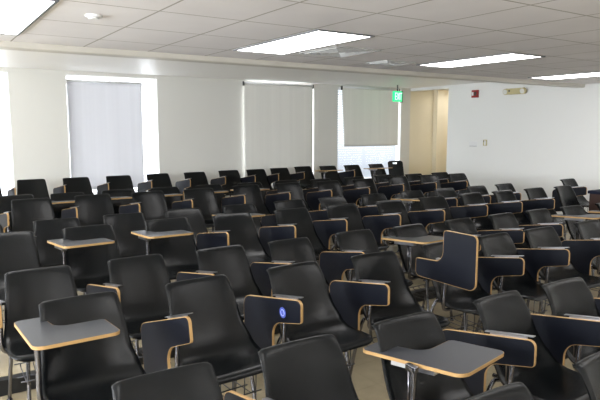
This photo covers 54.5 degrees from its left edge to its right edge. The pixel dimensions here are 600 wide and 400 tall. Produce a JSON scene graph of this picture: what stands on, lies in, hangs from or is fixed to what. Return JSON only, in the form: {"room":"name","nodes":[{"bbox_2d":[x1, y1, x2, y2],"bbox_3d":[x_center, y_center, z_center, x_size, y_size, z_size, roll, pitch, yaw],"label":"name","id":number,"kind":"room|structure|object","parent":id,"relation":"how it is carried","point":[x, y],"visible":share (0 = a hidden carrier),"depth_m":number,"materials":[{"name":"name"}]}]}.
{"room":"lecture hall","nodes":[
{"label":"lecture hall","id":0,"kind":"room"},
{"bbox_2d":[0,67,410,199],"bbox_3d":[-2.854,-0.887,9.935,12.700,2.460,0.260,-5,8,-33],"label":"wall","id":1,"kind":"structure","parent":0,"point":[199,122],"depth_m":10.22,"materials":[{"name":"beige paint"}]},
{"bbox_2d":[0,73,12,188],"bbox_3d":[-5.140,-0.920,8.500,1.620,1.915,0.050,-5,8,-33],"label":"window","id":2,"kind":"structure","parent":1,"relation":"in","point":[4,74],"depth_m":8.91,"materials":[{"name":"white glass"}]},
{"bbox_2d":[66,76,155,193],"bbox_3d":[-3.172,-1.083,9.801,1.470,1.920,0.050,-5,8,-33],"label":"window","id":3,"kind":"structure","parent":1,"relation":"in","point":[109,79],"depth_m":10.10,"materials":[{"name":"white glass"}]},
{"bbox_2d":[66,79,143,189],"bbox_3d":[-3.201,-1.075,9.671,1.230,1.794,0.055,-5,8,-33],"label":"roller blind","id":4,"kind":"object","parent":3,"relation":"attached to","point":[105,124],"visible":0.91,"depth_m":9.63,"materials":[{"name":"fabric"}]},
{"bbox_2d":[0,49,484,89],"bbox_3d":[-0.891,-2.049,8.731,15.000,0.140,4.270,-5,8,-33],"label":"soffit","id":5,"kind":"object","parent":1,"relation":"attached to","point":[8,58],"visible":0.29,"depth_m":9.25,"materials":[{"name":"white paint"}]},
{"bbox_2d":[392,85,402,102],"bbox_3d":[2.015,-2.188,11.977,0.285,0.355,0.065,-7,10,-43],"label":"exit sign","id":6,"kind":"object","parent":5,"relation":"hanging from","point":[397,96],"visible":1,"depth_m":11.94,"materials":[{"name":"green plastic"}]},
{"bbox_2d":[242,81,313,183],"bbox_3d":[-0.394,-1.291,11.328,1.585,1.939,0.055,-5,8,-33],"label":"roller blind","id":7,"kind":"object","parent":1,"relation":"attached to","point":[278,117],"visible":0.82,"depth_m":11.28,"materials":[{"name":"fabric"}]},
{"bbox_2d":[337,87,395,176],"bbox_3d":[1.474,-1.466,12.732,1.700,1.934,0.050,-5,8,-33],"label":"window","id":8,"kind":"structure","parent":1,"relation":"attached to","point":[349,153],"depth_m":12.69,"materials":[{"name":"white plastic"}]},
{"bbox_2d":[341,86,399,146],"bbox_3d":[1.531,-1.792,12.558,1.620,1.254,0.055,-5,8,-33],"label":"roller blind","id":9,"kind":"object","parent":1,"relation":"attached to","point":[370,115],"visible":0.96,"depth_m":12.52,"materials":[{"name":"fabric"}]},
{"bbox_2d":[0,205,571,376],"bbox_3d":[-0.379,0.705,8.294,15.000,0.300,6.120,-5,8,-33],"label":"floor","id":10,"kind":"structure","parent":0,"point":[4,358],"depth_m":4.79,"materials":[{"name":"carpet"}]},
{"bbox_2d":[0,194,33,232],"bbox_3d":[-3.172,0.367,6.526,0.556,0.800,0.579,-5,9,-35],"label":"chair","id":11,"kind":"object","parent":10,"relation":"on","point":[5,201],"visible":0.27,"depth_m":6.61,"materials":[{"name":"black plastic"}]},
{"bbox_2d":[0,231,41,324],"bbox_3d":[-2.052,0.667,4.065,0.556,0.806,0.579,-4,8,-32],"label":"chair","id":12,"kind":"object","parent":10,"relation":"on","point":[18,250],"visible":0.4,"depth_m":4.23,"materials":[{"name":"black plastic"}]},
{"bbox_2d":[0,198,55,232],"bbox_3d":[-2.688,0.431,5.842,0.556,0.840,0.579,-4,8,-31],"label":"chair","id":13,"kind":"object","parent":10,"relation":"on","point":[24,212],"visible":0.45,"depth_m":5.93,"materials":[{"name":"black plastic"}]},
{"bbox_2d":[7,179,49,197],"bbox_3d":[-3.807,0.139,8.265,0.556,0.830,0.579,-4,8,-32],"label":"chair","id":14,"kind":"object","parent":10,"relation":"on","point":[37,188],"visible":0.42,"depth_m":8.40,"materials":[{"name":"black plastic"}]},
{"bbox_2d":[33,217,84,294],"bbox_3d":[-2.049,0.576,4.949,0.556,0.770,0.579,-5,8,-33],"label":"chair","id":15,"kind":"object","parent":10,"relation":"on","point":[49,229],"visible":0.27,"depth_m":5.02,"materials":[{"name":"black plastic"}]},
{"bbox_2d":[50,192,83,218],"bbox_3d":[-2.673,0.338,6.765,0.534,0.800,0.570,-4,8,-32],"label":"chair","id":16,"kind":"object","parent":10,"relation":"on","point":[60,201],"visible":0.27,"depth_m":6.86,"materials":[{"name":"black plastic"}]},
{"bbox_2d":[53,177,92,194],"bbox_3d":[-3.274,0.099,8.586,0.556,0.830,0.579,-5,8,-34],"label":"chair","id":17,"kind":"object","parent":10,"relation":"on","point":[75,184],"visible":0.41,"depth_m":8.71,"materials":[{"name":"black plastic"}]},
{"bbox_2d":[47,224,121,293],"bbox_3d":[-1.541,0.628,4.378,0.534,0.806,0.570,-5,9,-36],"label":"chair","id":18,"kind":"object","parent":10,"relation":"on","point":[87,250],"visible":0.62,"depth_m":4.44,"materials":[{"name":"black plastic"}]},
{"bbox_2d":[61,194,114,225],"bbox_3d":[-2.188,0.384,6.222,0.556,0.840,0.579,-4,8,-32],"label":"chair","id":19,"kind":"object","parent":10,"relation":"on","point":[89,209],"visible":0.39,"depth_m":6.32,"materials":[{"name":"black plastic"}]},
{"bbox_2d":[97,175,134,193],"bbox_3d":[-2.754,0.057,8.927,0.556,0.830,0.579,-4,8,-31],"label":"chair","id":20,"kind":"object","parent":10,"relation":"on","point":[120,181],"visible":0.34,"depth_m":9.05,"materials":[{"name":"black plastic"}]},
{"bbox_2d":[102,189,132,213],"bbox_3d":[-2.189,0.293,7.128,0.534,0.800,0.570,-4,8,-32],"label":"chair","id":21,"kind":"object","parent":10,"relation":"on","point":[119,197],"visible":0.28,"depth_m":7.26,"materials":[{"name":"black plastic"}]},
{"bbox_2d":[103,212,145,257],"bbox_3d":[-1.560,0.536,5.274,0.556,0.770,0.579,-4,8,-32],"label":"chair","id":22,"kind":"object","parent":10,"relation":"on","point":[130,245],"visible":0.3,"depth_m":5.39,"materials":[{"name":"black plastic"}]},
{"bbox_2d":[119,191,168,220],"bbox_3d":[-1.657,0.345,6.542,0.556,0.840,0.579,-5,9,-35],"label":"chair","id":23,"kind":"object","parent":10,"relation":"on","point":[153,204],"visible":0.35,"depth_m":6.65,"materials":[{"name":"black plastic"}]},
{"bbox_2d":[137,173,171,191],"bbox_3d":[-2.236,0.006,9.342,0.556,0.830,0.579,-5,8,-34],"label":"chair","id":24,"kind":"object","parent":10,"relation":"on","point":[159,179],"visible":0.47,"depth_m":9.44,"materials":[{"name":"black plastic"}]},
{"bbox_2d":[131,217,198,281],"bbox_3d":[-1.024,0.585,4.732,0.534,0.806,0.570,-4,8,-31],"label":"chair","id":25,"kind":"object","parent":10,"relation":"on","point":[172,238],"visible":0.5,"depth_m":4.82,"materials":[{"name":"black plastic"}]},
{"bbox_2d":[150,187,182,209],"bbox_3d":[-1.661,0.256,7.431,0.534,0.800,0.570,-5,8,-34],"label":"chair","id":26,"kind":"object","parent":10,"relation":"on","point":[172,194],"visible":0.18,"depth_m":7.59,"materials":[{"name":"black plastic"}]},
{"bbox_2d":[164,208,207,242],"bbox_3d":[-1.067,0.497,5.594,0.556,0.770,0.579,-5,8,-34],"label":"chair","id":27,"kind":"object","parent":10,"relation":"on","point":[195,217],"visible":0.33,"depth_m":5.77,"materials":[{"name":"black plastic"}]},
{"bbox_2d":[175,172,207,200],"bbox_3d":[-1.692,-0.033,9.658,0.556,0.830,0.579,-5,8,-33],"label":"chair","id":28,"kind":"object","parent":10,"relation":"on","point":[192,179],"visible":0.38,"depth_m":9.74,"materials":[{"name":"black plastic"}]},
{"bbox_2d":[172,188,221,227],"bbox_3d":[-1.138,0.306,6.859,0.556,0.840,0.579,-4,8,-32],"label":"chair","id":29,"kind":"object","parent":10,"relation":"on","point":[204,199],"visible":0.49,"depth_m":6.97,"materials":[{"name":"black plastic"}]},
{"bbox_2d":[196,184,228,232],"bbox_3d":[-1.135,0.213,7.783,0.534,0.800,0.570,-5,9,-36],"label":"chair","id":30,"kind":"object","parent":10,"relation":"on","point":[219,193],"visible":0.31,"depth_m":7.95,"materials":[{"name":"black plastic"}]},
{"bbox_2d":[210,170,241,196],"bbox_3d":[-1.177,-0.085,10.085,0.556,0.830,0.579,-4,8,-31],"label":"chair","id":31,"kind":"object","parent":10,"relation":"on","point":[226,179],"visible":0.54,"depth_m":10.17,"materials":[{"name":"black plastic"}]},
{"bbox_2d":[196,213,271,264],"bbox_3d":[-0.515,0.550,5.015,0.556,0.806,0.579,-5,8,-33],"label":"chair","id":32,"kind":"object","parent":10,"relation":"on","point":[235,228],"visible":0.51,"depth_m":5.12,"materials":[{"name":"black plastic"}]},
{"bbox_2d":[212,203,264,236],"bbox_3d":[-0.538,0.456,5.925,0.534,0.770,0.570,-5,8,-33],"label":"chair","id":33,"kind":"object","parent":10,"relation":"on","point":[250,208],"visible":0.34,"depth_m":6.09,"materials":[{"name":"black plastic"}]},
{"bbox_2d":[221,184,273,220],"bbox_3d":[-0.604,0.250,7.316,0.556,0.840,0.579,-5,8,-34],"label":"chair","id":34,"kind":"object","parent":10,"relation":"on","point":[243,194],"visible":0.43,"depth_m":7.44,"materials":[{"name":"black plastic"}]},
{"bbox_2d":[230,182,269,201],"bbox_3d":[-0.609,0.175,8.088,0.534,0.800,0.570,-5,8,-34],"label":"chair","id":35,"kind":"object","parent":10,"relation":"on","point":[259,184],"visible":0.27,"depth_m":8.27,"materials":[{"name":"black plastic"}]},
{"bbox_2d":[241,169,273,193],"bbox_3d":[-0.712,-0.117,10.349,0.556,0.830,0.579,-5,8,-33],"label":"chair","id":36,"kind":"object","parent":10,"relation":"on","point":[254,175],"visible":0.55,"depth_m":10.48,"materials":[{"name":"black plastic"}]},
{"bbox_2d":[265,168,291,194],"bbox_3d":[-0.309,-0.161,10.701,0.556,0.830,0.579,-4,8,-31],"label":"chair","id":37,"kind":"object","parent":10,"relation":"on","point":[277,174],"visible":0.42,"depth_m":10.80,"materials":[{"name":"black plastic"}]},
{"bbox_2d":[266,180,297,194],"bbox_3d":[-0.108,0.131,8.451,0.556,0.800,0.579,-5,8,-33],"label":"chair","id":38,"kind":"object","parent":10,"relation":"on","point":[280,181],"visible":0.22,"depth_m":8.52,"materials":[{"name":"black plastic"}]},
{"bbox_2d":[265,182,312,213],"bbox_3d":[-0.070,0.213,7.619,0.556,0.840,0.579,-5,8,-34],"label":"chair","id":39,"kind":"object","parent":10,"relation":"on","point":[292,190],"visible":0.43,"depth_m":7.70,"materials":[{"name":"black plastic"}]},
{"bbox_2d":[261,199,318,263],"bbox_3d":[-0.036,0.412,6.285,0.556,0.770,0.579,-4,8,-32],"label":"chair","id":40,"kind":"object","parent":10,"relation":"on","point":[267,220],"visible":0.3,"depth_m":6.37,"materials":[{"name":"black plastic"}]},
{"bbox_2d":[259,208,338,259],"bbox_3d":[0.012,0.510,5.342,0.556,0.806,0.579,-5,9,-35],"label":"chair","id":41,"kind":"object","parent":10,"relation":"on","point":[294,222],"visible":0.48,"depth_m":5.43,"materials":[{"name":"black plastic"}]},
{"bbox_2d":[290,166,320,209],"bbox_3d":[0.139,-0.215,11.141,0.556,0.830,0.579,-5,8,-33],"label":"chair","id":42,"kind":"object","parent":10,"relation":"on","point":[303,175],"visible":0.61,"depth_m":11.20,"materials":[{"name":"black plastic"}]},
{"bbox_2d":[303,178,330,208],"bbox_3d":[0.415,0.102,8.687,0.556,0.800,0.579,-5,9,-36],"label":"chair","id":43,"kind":"object","parent":10,"relation":"on","point":[313,181],"visible":0.27,"depth_m":8.70,"materials":[{"name":"black plastic"}]},
{"bbox_2d":[306,180,347,210],"bbox_3d":[0.473,0.179,7.892,0.556,0.840,0.579,-5,8,-33],"label":"chair","id":44,"kind":"object","parent":10,"relation":"on","point":[333,188],"visible":0.36,"depth_m":7.92,"materials":[{"name":"black plastic"}]},
{"bbox_2d":[309,196,346,250],"bbox_3d":[0.468,0.373,6.605,0.556,0.770,0.579,-5,9,-35],"label":"chair","id":45,"kind":"object","parent":10,"relation":"on","point":[321,214],"visible":0.28,"depth_m":6.65,"materials":[{"name":"black plastic"}]},
{"bbox_2d":[315,166,345,185],"bbox_3d":[0.637,-0.236,11.312,0.534,0.830,0.570,-4,8,-31],"label":"chair","id":46,"kind":"object","parent":10,"relation":"on","point":[330,172],"visible":0.4,"depth_m":11.43,"materials":[{"name":"black plastic"}]},
{"bbox_2d":[313,203,388,251],"bbox_3d":[0.497,0.469,5.679,0.556,0.806,0.579,-4,8,-32],"label":"chair","id":47,"kind":"object","parent":10,"relation":"on","point":[341,217],"visible":0.52,"depth_m":5.68,"materials":[{"name":"black plastic"}]},
{"bbox_2d":[338,165,363,206],"bbox_3d":[1.125,-0.271,11.600,0.556,0.830,0.579,-4,8,-31],"label":"chair","id":48,"kind":"object","parent":10,"relation":"on","point":[350,170],"visible":0.34,"depth_m":11.65,"materials":[{"name":"black plastic"}]},
{"bbox_2d":[341,177,363,204],"bbox_3d":[0.931,0.060,9.029,0.556,0.800,0.579,-4,8,-31],"label":"chair","id":49,"kind":"object","parent":10,"relation":"on","point":[348,180],"visible":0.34,"depth_m":9.08,"materials":[{"name":"black plastic"}]},
{"bbox_2d":[343,178,377,206],"bbox_3d":[0.996,0.139,8.219,0.556,0.840,0.579,-5,8,-34],"label":"chair","id":50,"kind":"object","parent":10,"relation":"on","point":[362,186],"visible":0.48,"depth_m":8.20,"materials":[{"name":"black plastic"}]},
{"bbox_2d":[363,164,391,183],"bbox_3d":[1.674,-0.314,11.951,0.534,0.830,0.570,-5,8,-33],"label":"chair","id":51,"kind":"object","parent":10,"relation":"on","point":[375,169],"visible":0.44,"depth_m":12.04,"materials":[{"name":"black plastic"}]},
{"bbox_2d":[358,193,397,250],"bbox_3d":[0.981,0.336,6.906,0.556,0.770,0.579,-5,8,-34],"label":"chair","id":52,"kind":"object","parent":10,"relation":"on","point":[370,208],"visible":0.37,"depth_m":6.93,"materials":[{"name":"black plastic"}]},
{"bbox_2d":[374,174,391,199],"bbox_3d":[1.472,0.008,9.448,0.556,0.800,0.579,-5,9,-35],"label":"chair","id":53,"kind":"object","parent":10,"relation":"on","point":[381,180],"visible":0.31,"depth_m":9.50,"materials":[{"name":"black plastic"}]},
{"bbox_2d":[362,199,424,280],"bbox_3d":[1.034,0.430,5.996,0.556,0.806,0.579,-5,8,-33],"label":"chair","id":54,"kind":"object","parent":10,"relation":"on","point":[392,213],"visible":0.42,"depth_m":5.96,"materials":[{"name":"black plastic"}]},
{"bbox_2d":[378,176,410,199],"bbox_3d":[1.552,0.083,8.673,0.556,0.840,0.579,-4,8,-31],"label":"chair","id":55,"kind":"object","parent":10,"relation":"on","point":[397,184],"visible":0.41,"depth_m":8.68,"materials":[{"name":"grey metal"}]},
{"bbox_2d":[388,161,403,175],"bbox_3d":[2.115,-0.374,12.233,0.422,0.885,0.500,-3,8,-25],"label":"chair","id":56,"kind":"object","parent":10,"relation":"on","point":[397,169],"visible":0.56,"depth_m":12.39,"materials":[{"name":"black plastic"}]},
{"bbox_2d":[392,190,427,251],"bbox_3d":[1.517,0.290,7.279,0.534,0.770,0.570,-4,8,-32],"label":"chair","id":57,"kind":"object","parent":10,"relation":"on","point":[410,200],"visible":0.39,"depth_m":7.38,"materials":[{"name":"black plastic"}]},
{"bbox_2d":[405,173,421,185],"bbox_3d":[2.010,-0.019,9.675,0.556,0.800,0.579,-4,8,-32],"label":"chair","id":58,"kind":"object","parent":10,"relation":"on","point":[413,179],"visible":0.29,"depth_m":9.76,"materials":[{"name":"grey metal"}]},
{"bbox_2d":[410,174,441,196],"bbox_3d":[2.084,0.049,8.951,0.556,0.840,0.579,-4,8,-31],"label":"chair","id":59,"kind":"object","parent":10,"relation":"on","point":[428,182],"visible":0.37,"depth_m":8.97,"materials":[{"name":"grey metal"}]},
{"bbox_2d":[408,196,453,236],"bbox_3d":[1.552,0.392,6.304,0.556,0.806,0.579,-4,8,-31],"label":"chair","id":60,"kind":"object","parent":10,"relation":"on","point":[436,210],"visible":0.54,"depth_m":6.31,"materials":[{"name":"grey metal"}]},
{"bbox_2d":[431,172,450,183],"bbox_3d":[2.526,-0.060,10.003,0.556,0.800,0.579,-4,8,-32],"label":"chair","id":61,"kind":"object","parent":10,"relation":"on","point":[443,177],"visible":0.27,"depth_m":10.15,"materials":[{"name":"black plastic"}]},
{"bbox_2d":[433,187,460,206],"bbox_3d":[2.013,0.251,7.598,0.556,0.770,0.579,-5,8,-34],"label":"chair","id":62,"kind":"object","parent":10,"relation":"on","point":[449,194],"visible":0.32,"depth_m":7.72,"materials":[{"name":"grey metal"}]},
{"bbox_2d":[441,173,469,197],"bbox_3d":[2.616,0.015,9.227,0.556,0.840,0.579,-4,8,-32],"label":"chair","id":63,"kind":"object","parent":10,"relation":"on","point":[459,182],"visible":0.33,"depth_m":9.22,"materials":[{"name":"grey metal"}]},
{"bbox_2d":[449,192,492,230],"bbox_3d":[2.103,0.342,6.710,0.556,0.806,0.579,-5,8,-34],"label":"chair","id":64,"kind":"object","parent":10,"relation":"on","point":[474,207],"visible":0.52,"depth_m":6.68,"materials":[{"name":"black plastic"}]},
{"bbox_2d":[458,185,491,205],"bbox_3d":[2.529,0.214,7.897,0.556,0.770,0.579,-5,8,-34],"label":"chair","id":65,"kind":"object","parent":10,"relation":"on","point":[482,189],"visible":0.29,"depth_m":8.01,"materials":[{"name":"black plastic"}]},
{"bbox_2d":[490,183,520,202],"bbox_3d":[3.040,0.173,8.231,0.556,0.770,0.579,-5,9,-35],"label":"chair","id":66,"kind":"object","parent":10,"relation":"on","point":[506,186],"visible":0.23,"depth_m":8.31,"materials":[{"name":"black plastic"}]},
{"bbox_2d":[486,190,530,224],"bbox_3d":[2.583,0.309,6.981,0.556,0.806,0.579,-5,9,-35],"label":"chair","id":67,"kind":"object","parent":10,"relation":"on","point":[506,201],"visible":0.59,"depth_m":6.94,"materials":[{"name":"black plastic"}]},
{"bbox_2d":[519,187,567,239],"bbox_3d":[3.085,0.273,7.275,0.556,0.806,0.579,-5,8,-34],"label":"chair","id":68,"kind":"object","parent":10,"relation":"on","point":[538,198],"visible":0.56,"depth_m":7.21,"materials":[{"name":"black plastic"}]},
{"bbox_2d":[552,178,588,211],"bbox_3d":[4.333,0.074,9.039,0.556,0.770,0.579,-5,9,-35],"label":"chair","id":69,"kind":"object","parent":10,"relation":"on","point":[579,191],"visible":0.51,"depth_m":9.06,"materials":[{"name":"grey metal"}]},
{"bbox_2d":[554,185,599,239],"bbox_3d":[3.630,0.235,7.578,0.476,0.806,0.557,-5,9,-35],"label":"chair","id":70,"kind":"object","parent":10,"relation":"on","point":[567,196],"visible":0.48,"depth_m":7.70,"materials":[{"name":"black plastic"}]},
{"bbox_2d":[588,189,599,220],"bbox_3d":[4.342,0.222,7.953,1.000,0.740,0.320,-5,8,-33],"label":"desk","id":71,"kind":"object","parent":10,"relation":"on","point":[594,197],"visible":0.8,"depth_m":7.72,"materials":[{"name":"black"}]},
{"bbox_2d":[0,0,599,83],"bbox_3d":[2.131,-1.197,2.445,13.000,0.300,9.320,-5,8,-33],"label":"ceiling","id":72,"kind":"structure","parent":0,"point":[565,32],"depth_m":4.43,"materials":[{"name":"tile"}]},
{"bbox_2d":[0,0,58,35],"bbox_3d":[-2.061,-1.210,3.825,0.600,0.010,1.510,-5,8,-33],"label":"recessed light","id":73,"kind":"object","parent":72,"relation":"in","point":[16,16],"visible":1,"depth_m":3.74,"materials":[{"name":"white plastic"}]},
{"bbox_2d":[85,14,102,19],"bbox_3d":[-1.357,-1.203,3.832,0.110,0.026,0.110,-5,8,-33],"label":"smoke detector","id":74,"kind":"object","parent":72,"relation":"attached to","point":[89,16],"visible":1,"depth_m":3.80,"materials":[{"name":"white plastic"}]},
{"bbox_2d":[233,29,374,54],"bbox_3d":[-0.017,-1.366,5.093,0.560,0.010,1.390,-5,8,-33],"label":"recessed light","id":75,"kind":"object","parent":72,"relation":"in","point":[318,38],"visible":1,"depth_m":5.00,"materials":[{"name":"grey plastic"}]},
{"bbox_2d":[298,46,381,56],"bbox_3d":[0.377,-1.429,5.634,0.540,0.016,0.620,-5,8,-33],"label":"ceiling vent","id":76,"kind":"object","parent":72,"relation":"in","point":[333,51],"visible":1,"depth_m":5.56,"materials":[{"name":"silver metal"}]},
{"bbox_2d":[366,60,415,65],"bbox_3d":[1.027,-1.546,6.582,0.440,0.016,0.350,-5,8,-33],"label":"ceiling vent","id":77,"kind":"object","parent":72,"relation":"in","point":[383,62],"visible":1,"depth_m":6.53,"materials":[{"name":"silver metal"}]},
{"bbox_2d":[416,52,544,67],"bbox_3d":[1.941,-1.525,6.392,0.530,0.010,1.320,-5,8,-33],"label":"recessed light","id":78,"kind":"object","parent":72,"relation":"in","point":[512,56],"visible":1,"depth_m":6.33,"materials":[{"name":"grey plastic"}]},
{"bbox_2d":[528,71,599,79],"bbox_3d":[3.887,-1.744,8.174,0.600,0.010,1.150,-5,8,-33],"label":"recessed light","id":79,"kind":"object","parent":72,"relation":"in","point":[588,74],"visible":1,"depth_m":8.27,"materials":[{"name":"grey plastic"}]},
{"bbox_2d":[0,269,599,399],"bbox_3d":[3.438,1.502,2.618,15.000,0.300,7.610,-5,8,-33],"label":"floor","id":80,"kind":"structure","parent":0,"point":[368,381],"depth_m":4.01,"materials":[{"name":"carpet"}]},
{"bbox_2d":[0,265,77,399],"bbox_3d":[-1.526,0.848,3.431,0.556,0.800,0.579,-4,8,-32],"label":"chair","id":81,"kind":"object","parent":80,"relation":"on","point":[24,289],"visible":0.49,"depth_m":3.50,"materials":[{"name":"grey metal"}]},
{"bbox_2d":[14,291,145,399],"bbox_3d":[-0.990,0.918,2.738,0.534,0.830,0.570,-5,8,-34],"label":"chair","id":82,"kind":"object","parent":80,"relation":"on","point":[84,342],"visible":0.84,"depth_m":2.77,"materials":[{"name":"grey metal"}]},
{"bbox_2d":[86,254,173,362],"bbox_3d":[-1.011,0.807,3.765,0.556,0.800,0.579,-5,8,-34],"label":"chair","id":83,"kind":"object","parent":80,"relation":"on","point":[139,282],"visible":0.52,"depth_m":3.85,"materials":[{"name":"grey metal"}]},
{"bbox_2d":[111,361,223,399],"bbox_3d":[-0.406,1.040,1.950,0.556,0.780,0.579,-4,8,-32],"label":"chair","id":84,"kind":"object","parent":80,"relation":"on","point":[196,381],"visible":1,"depth_m":2.12,"materials":[{"name":"black plastic"}]},
{"bbox_2d":[141,274,262,399],"bbox_3d":[-0.463,0.877,3.069,0.556,0.830,0.559,-5,9,-36],"label":"chair","id":85,"kind":"object","parent":80,"relation":"on","point":[204,323],"visible":0.79,"depth_m":3.11,"materials":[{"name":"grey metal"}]},
{"bbox_2d":[176,245,262,320],"bbox_3d":[-0.489,0.768,4.085,0.556,0.800,0.579,-5,8,-34],"label":"chair","id":86,"kind":"object","parent":80,"relation":"on","point":[231,261],"visible":0.53,"depth_m":4.22,"materials":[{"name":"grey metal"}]},
{"bbox_2d":[250,237,329,296],"bbox_3d":[0.009,0.731,4.382,0.556,0.800,0.579,-5,8,-34],"label":"chair","id":87,"kind":"object","parent":80,"relation":"on","point":[294,250],"visible":0.35,"depth_m":4.47,"materials":[{"name":"black plastic"}]},
{"bbox_2d":[224,333,358,399],"bbox_3d":[0.081,1.003,2.252,0.556,0.780,0.579,-4,8,-31],"label":"chair","id":88,"kind":"object","parent":80,"relation":"on","point":[315,367],"visible":1,"depth_m":2.40,"materials":[{"name":"black plastic"}]},
{"bbox_2d":[244,261,372,375],"bbox_3d":[0.058,0.834,3.420,0.556,0.830,0.579,-5,9,-35],"label":"chair","id":89,"kind":"object","parent":80,"relation":"on","point":[301,304],"visible":0.73,"depth_m":3.44,"materials":[{"name":"black plastic"}]},
{"bbox_2d":[319,229,412,335],"bbox_3d":[0.550,0.685,4.757,0.556,0.800,0.579,-5,8,-33],"label":"chair","id":90,"kind":"object","parent":80,"relation":"on","point":[333,265],"visible":0.54,"depth_m":4.76,"materials":[{"name":"black plastic"}]},
{"bbox_2d":[329,251,449,378],"bbox_3d":[0.581,0.796,3.733,0.556,0.830,0.579,-4,8,-32],"label":"chair","id":91,"kind":"object","parent":80,"relation":"on","point":[381,289],"visible":0.57,"depth_m":3.76,"materials":[{"name":"black plastic"}]},
{"bbox_2d":[381,223,453,320],"bbox_3d":[1.081,0.648,5.061,0.534,0.800,0.570,-5,9,-35],"label":"chair","id":92,"kind":"object","parent":80,"relation":"on","point":[409,238],"visible":0.53,"depth_m":5.05,"materials":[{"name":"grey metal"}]},
{"bbox_2d":[363,311,503,399],"bbox_3d":[0.614,0.962,2.586,0.476,0.780,0.576,-4,8,-31],"label":"chair","id":93,"kind":"object","parent":80,"relation":"on","point":[418,361],"visible":0.99,"depth_m":2.61,"materials":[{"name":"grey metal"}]},
{"bbox_2d":[416,230,493,365],"bbox_3d":[1.156,0.671,4.077,0.543,0.994,0.609,-5,8,-33],"label":"chair","id":94,"kind":"object","parent":80,"relation":"on","point":[451,264],"visible":0.71,"depth_m":3.90,"materials":[{"name":"black plastic"}]},
{"bbox_2d":[441,218,498,304],"bbox_3d":[1.614,0.606,5.403,0.556,0.800,0.579,-5,9,-36],"label":"chair","id":95,"kind":"object","parent":80,"relation":"on","point":[462,225],"visible":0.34,"depth_m":5.56,"materials":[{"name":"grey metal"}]},
{"bbox_2d":[465,381,533,399],"bbox_3d":[0.726,1.061,1.774,0.556,0.780,0.579,-5,8,-33],"label":"chair","id":96,"kind":"object","parent":80,"relation":"on","point":[517,390],"visible":1,"depth_m":1.99,"materials":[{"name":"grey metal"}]},
{"bbox_2d":[477,213,540,300],"bbox_3d":[2.135,0.564,5.745,0.556,0.800,0.579,-5,8,-33],"label":"chair","id":97,"kind":"object","parent":80,"relation":"on","point":[502,222],"visible":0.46,"depth_m":5.82,"materials":[{"name":"black plastic"}]},
{"bbox_2d":[476,232,546,331],"bbox_3d":[1.623,0.710,4.431,0.556,0.830,0.579,-5,8,-34],"label":"chair","id":98,"kind":"object","parent":80,"relation":"on","point":[501,265],"visible":0.66,"depth_m":4.35,"materials":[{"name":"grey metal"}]},
{"bbox_2d":[443,290,589,399],"bbox_3d":[1.132,0.917,2.954,0.556,0.780,0.638,-5,9,-35],"label":"chair","id":99,"kind":"object","parent":80,"relation":"on","point":[508,325],"visible":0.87,"depth_m":2.92,"materials":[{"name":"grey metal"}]},
{"bbox_2d":[519,208,563,242],"bbox_3d":[2.630,0.526,6.054,0.556,0.800,0.579,-5,8,-34],"label":"chair","id":100,"kind":"object","parent":80,"relation":"on","point":[538,218],"visible":0.34,"depth_m":6.12,"materials":[{"name":"black plastic"}]},
{"bbox_2d":[517,226,599,314],"bbox_3d":[2.094,0.675,4.719,0.556,0.830,0.579,-4,8,-31],"label":"chair","id":101,"kind":"object","parent":80,"relation":"on","point":[546,257],"visible":0.7,"depth_m":4.66,"materials":[{"name":"black plastic"}]},
{"bbox_2d":[531,277,599,371],"bbox_3d":[1.619,0.884,3.215,0.556,0.780,0.579,-4,8,-32],"label":"chair","id":102,"kind":"object","parent":80,"relation":"on","point":[572,331],"visible":0.75,"depth_m":3.16,"materials":[{"name":"black plastic"}]},
{"bbox_2d":[551,205,599,275],"bbox_3d":[3.127,0.491,6.340,0.534,0.800,0.570,-4,8,-31],"label":"chair","id":103,"kind":"object","parent":80,"relation":"on","point":[575,213],"visible":0.52,"depth_m":6.35,"materials":[{"name":"black plastic"}]},
{"bbox_2d":[561,219,599,297],"bbox_3d":[2.690,0.628,5.096,0.556,0.830,0.579,-5,8,-33],"label":"chair","id":104,"kind":"object","parent":80,"relation":"on","point":[585,252],"visible":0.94,"depth_m":5.04,"materials":[{"name":"black plastic"}]},
{"bbox_2d":[572,351,599,399],"bbox_3d":[1.294,1.018,2.126,0.556,0.780,0.579,-5,9,-35],"label":"chair","id":105,"kind":"object","parent":80,"relation":"on","point":[588,367],"visible":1,"depth_m":2.19,"materials":[{"name":"black plastic"}]},
{"bbox_2d":[409,90,448,174],"bbox_3d":[3.815,-1.305,13.336,2.200,2.460,1.670,-5,8,-33],"label":"wall","id":106,"kind":"structure","parent":0,"point":[428,109],"depth_m":13.59,"materials":[{"name":"beige paint"}]},
{"bbox_2d":[411,82,599,214],"bbox_3d":[6.290,-0.577,7.817,0.150,2.560,13.460,-5,8,-33],"label":"wall","id":107,"kind":"structure","parent":0,"point":[542,136],"depth_m":10.81,"materials":[{"name":"white paint"}]},
{"bbox_2d":[0,41,584,87],"bbox_3d":[-0.537,-1.627,6.339,12.700,0.315,0.160,-5,8,-33],"label":"trim","id":108,"kind":"structure","parent":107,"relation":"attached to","point":[5,45],"depth_m":6.26,"materials":[{"name":"grey paint"}]},
{"bbox_2d":[503,87,526,94],"bbox_3d":[4.008,-2.028,10.858,0.108,0.124,0.486,-5,8,-33],"label":"emergency light","id":109,"kind":"object","parent":107,"relation":"attached to","point":[511,91],"visible":1,"depth_m":10.82,"materials":[{"name":"beige plastic"}]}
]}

